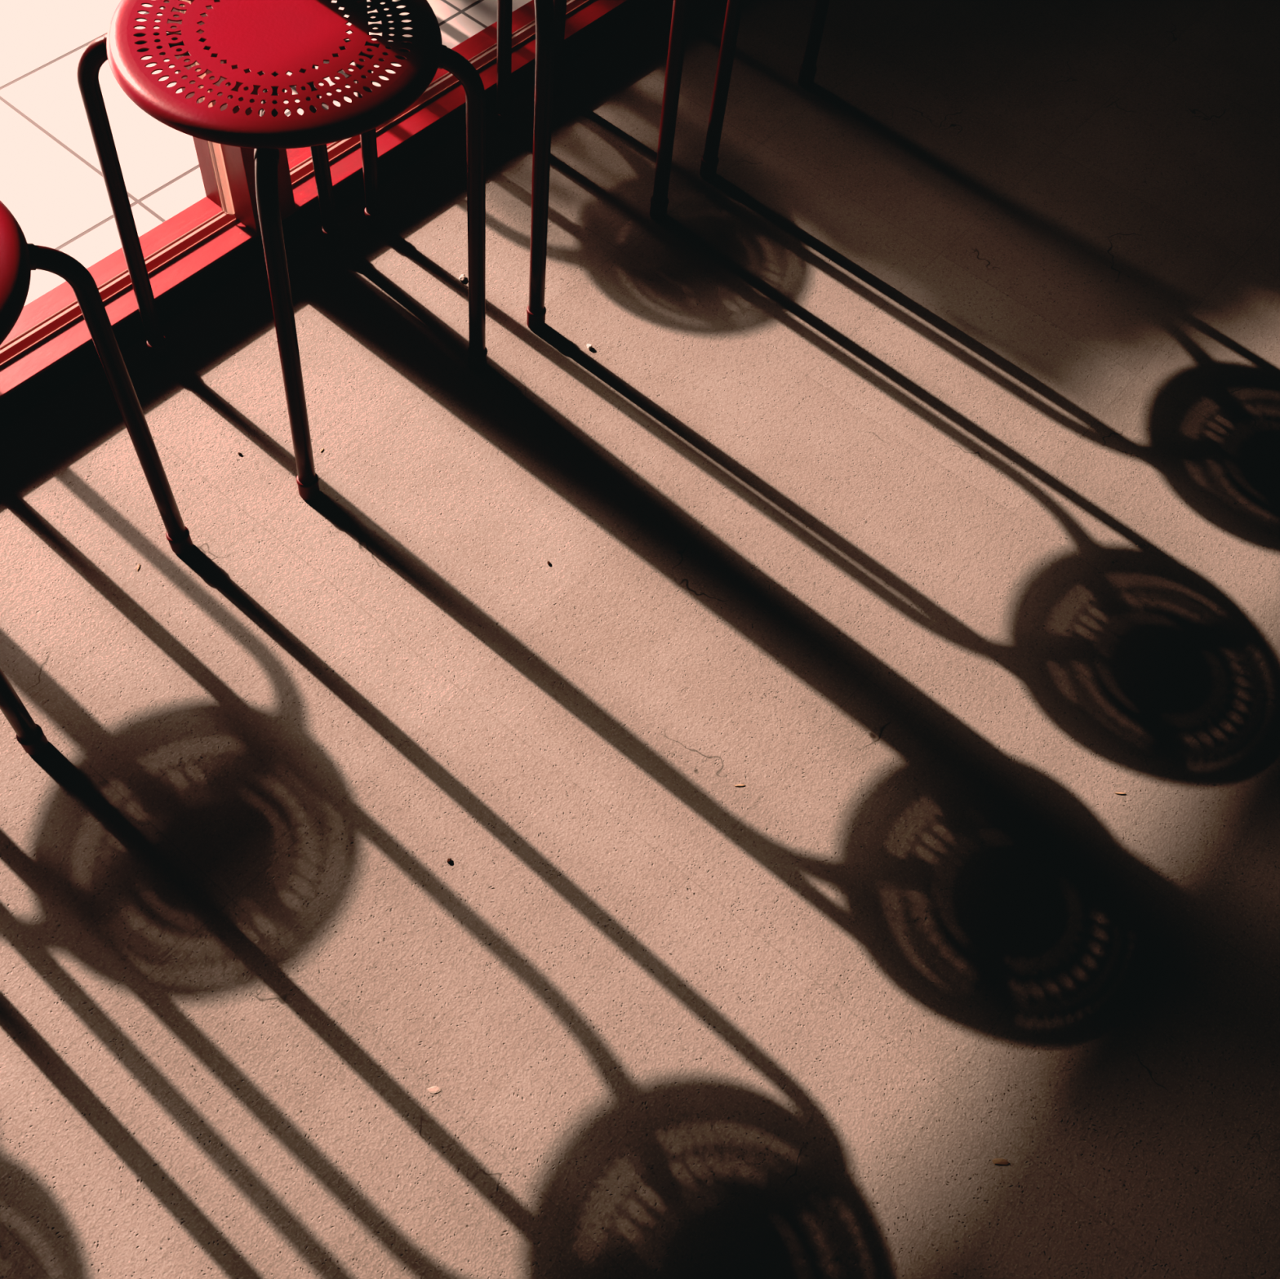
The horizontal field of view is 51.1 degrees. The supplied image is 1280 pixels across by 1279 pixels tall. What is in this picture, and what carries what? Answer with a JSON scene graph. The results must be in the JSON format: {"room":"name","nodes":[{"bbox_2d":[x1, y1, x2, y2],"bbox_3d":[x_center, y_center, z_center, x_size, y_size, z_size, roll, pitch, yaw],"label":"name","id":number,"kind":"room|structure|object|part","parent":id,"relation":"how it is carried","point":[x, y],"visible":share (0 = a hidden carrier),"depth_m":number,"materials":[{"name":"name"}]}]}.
{"room":"cafe","nodes":[
{"label":"cafe","id":0,"kind":"room"},
{"bbox_2d":[0,0,531,306],"bbox_3d":[-3.528,-3.585,3.415,8.900,0.120,11.500,38,62,16],"label":"pavement","id":1,"kind":"structure","parent":0,"point":[52,183],"depth_m":1.89,"materials":[{"name":"tile"}]},
{"bbox_2d":[0,0,652,430],"bbox_3d":[-0.773,-0.301,1.690,0.100,0.162,6.800,38,62,16],"label":"baseboard","id":2,"kind":"structure","parent":0,"point":[67,371],"depth_m":1.80,"materials":[{"name":"red wood"}]},
{"bbox_2d":[0,0,1279,1278],"bbox_3d":[0.787,0.913,1.145,4.000,0.120,6.800,38,62,16],"label":"floor","id":3,"kind":"structure","parent":0,"point":[908,484],"depth_m":1.50,"materials":[{"name":"concrete"}]},
{"bbox_2d":[0,200,192,755],"bbox_3d":[-0.690,-0.172,1.292,0.320,0.481,0.320,22,59,8],"label":"stool","id":4,"kind":"object","parent":3,"relation":"on","point":[18,257],"visible":1,"depth_m":1.26,"materials":[{"name":"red metal"}]},
{"bbox_3d":[-0.668,-0.293,1.094,0.320,0.015,0.320,-18,62,-16],"label":"seat","id":5,"kind":"part","parent":4,"relation":"part of","materials":[{"name":"red metal"}]},
{"bbox_3d":[-0.640,-0.068,1.238,0.022,0.462,0.165,-18,62,-16],"label":"leg","id":6,"kind":"part","parent":4,"relation":"part of","materials":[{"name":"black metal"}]},
{"bbox_3d":[-0.574,-0.208,1.330,0.165,0.462,0.022,-18,62,-16],"label":"leg","id":7,"kind":"part","parent":4,"relation":"part of","materials":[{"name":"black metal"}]},
{"bbox_2d":[76,0,487,500],"bbox_3d":[-0.380,-0.477,1.512,0.333,0.481,0.336,38,62,16],"label":"stool","id":8,"kind":"object","parent":3,"relation":"on","point":[275,38],"visible":1,"depth_m":1.30,"materials":[{"name":"red metal"}]},
{"bbox_3d":[-0.509,-0.469,1.497,0.176,0.463,0.035,4,58,-4],"label":"leg","id":9,"kind":"part","parent":8,"relation":"part of","materials":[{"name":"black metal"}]},
{"bbox_3d":[-0.355,-0.592,1.310,0.320,0.015,0.320,38,62,16],"label":"seat","id":10,"kind":"part","parent":8,"relation":"part of","materials":[{"name":"red metal"}]},
{"bbox_3d":[-0.370,-0.360,1.445,0.030,0.462,0.167,3,59,-4],"label":"leg","id":11,"kind":"part","parent":8,"relation":"part of","materials":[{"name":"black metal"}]},
{"bbox_3d":[-0.391,-0.590,1.583,0.022,0.463,0.192,-2,59,-7],"label":"leg","id":12,"kind":"part","parent":8,"relation":"part of","materials":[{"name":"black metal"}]},
{"bbox_3d":[-0.255,-0.472,1.526,0.158,0.462,0.026,-3,59,-8],"label":"leg","id":13,"kind":"part","parent":8,"relation":"part of","materials":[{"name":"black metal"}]},
{"bbox_2d":[427,1086,440,1093],"bbox_3d":[-0.194,0.425,1.264,0.013,0.001,0.007,1,59,-5],"label":"flake","id":14,"kind":"object","parent":3,"relation":"on","point":[433,1090],"visible":1,"depth_m":1.26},
{"bbox_2d":[458,274,465,281],"bbox_3d":[-0.241,-0.490,1.815,0.008,0.004,0.013,17,59,5],"label":"flake","id":15,"kind":"object","parent":3,"relation":"on","point":[462,277],"visible":1,"depth_m":1.81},
{"bbox_2d":[351,0,689,330],"bbox_3d":[-0.148,-0.713,1.680,0.320,0.481,0.320,35,61,15],"label":"stool","id":16,"kind":"object","parent":3,"relation":"on","point":[544,9],"visible":0.94,"depth_m":1.71,"materials":[{"name":"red metal"}]},
{"bbox_3d":[-0.274,-0.700,1.662,0.165,0.462,0.022,-5,60,-9],"label":"leg","id":17,"kind":"part","parent":16,"relation":"part of","materials":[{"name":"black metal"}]},
{"bbox_3d":[-0.169,-0.819,1.747,0.022,0.462,0.165,-5,60,-9],"label":"leg","id":18,"kind":"part","parent":16,"relation":"part of","materials":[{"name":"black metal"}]},
{"bbox_3d":[-0.128,-0.603,1.619,0.022,0.462,0.165,-5,60,-9],"label":"leg","id":19,"kind":"part","parent":16,"relation":"part of","materials":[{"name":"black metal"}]},
{"bbox_3d":[-0.024,-0.722,1.703,0.165,0.462,0.022,-5,60,-9],"label":"leg","id":20,"kind":"part","parent":16,"relation":"part of","materials":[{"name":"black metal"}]},
{"bbox_2d":[586,343,591,348],"bbox_3d":[-0.067,-0.388,1.770,0.007,0.005,0.008,-17,62,-16],"label":"flake","id":21,"kind":"object","parent":3,"relation":"on","point":[588,345],"visible":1,"depth_m":1.77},
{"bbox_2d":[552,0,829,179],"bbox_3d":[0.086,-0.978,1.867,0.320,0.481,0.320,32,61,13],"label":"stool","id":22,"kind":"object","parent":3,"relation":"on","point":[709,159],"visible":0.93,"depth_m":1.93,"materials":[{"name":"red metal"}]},
{"bbox_3d":[-0.039,-0.963,1.848,0.165,0.462,0.022,-6,60,-10],"label":"leg","id":23,"kind":"part","parent":22,"relation":"part of","materials":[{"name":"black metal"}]},
{"bbox_3d":[0.108,-0.868,1.806,0.022,0.462,0.165,-6,60,-10],"label":"leg","id":24,"kind":"part","parent":22,"relation":"part of","materials":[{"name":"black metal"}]},
{"bbox_3d":[0.211,-0.989,1.891,0.165,0.462,0.022,-6,60,-10],"label":"leg","id":25,"kind":"part","parent":22,"relation":"part of","materials":[{"name":"black metal"}]},
{"bbox_2d":[991,1158,1008,1165],"bbox_3d":[0.344,0.498,1.278,0.017,0.001,0.006,2,59,-5],"label":"dry leaf","id":26,"kind":"object","parent":3,"relation":"on","point":[996,1161],"visible":1,"depth_m":1.28,"materials":[{"name":"brown plant"}]},
{"bbox_3d":[-0.526,-1.680,-0.576,0.100,0.550,6.800,38,62,16],"label":"wall","id":27,"kind":"structure","parent":0,"visible":0},
{"bbox_2d":[0,0,630,399],"bbox_3d":[-0.658,-0.941,0.639,0.100,2.308,6.780,38,62,16],"label":"window","id":28,"kind":"structure","parent":27,"relation":"in","point":[52,326],"depth_m":1.74,"materials":[{"name":"red paint"}]}
]}

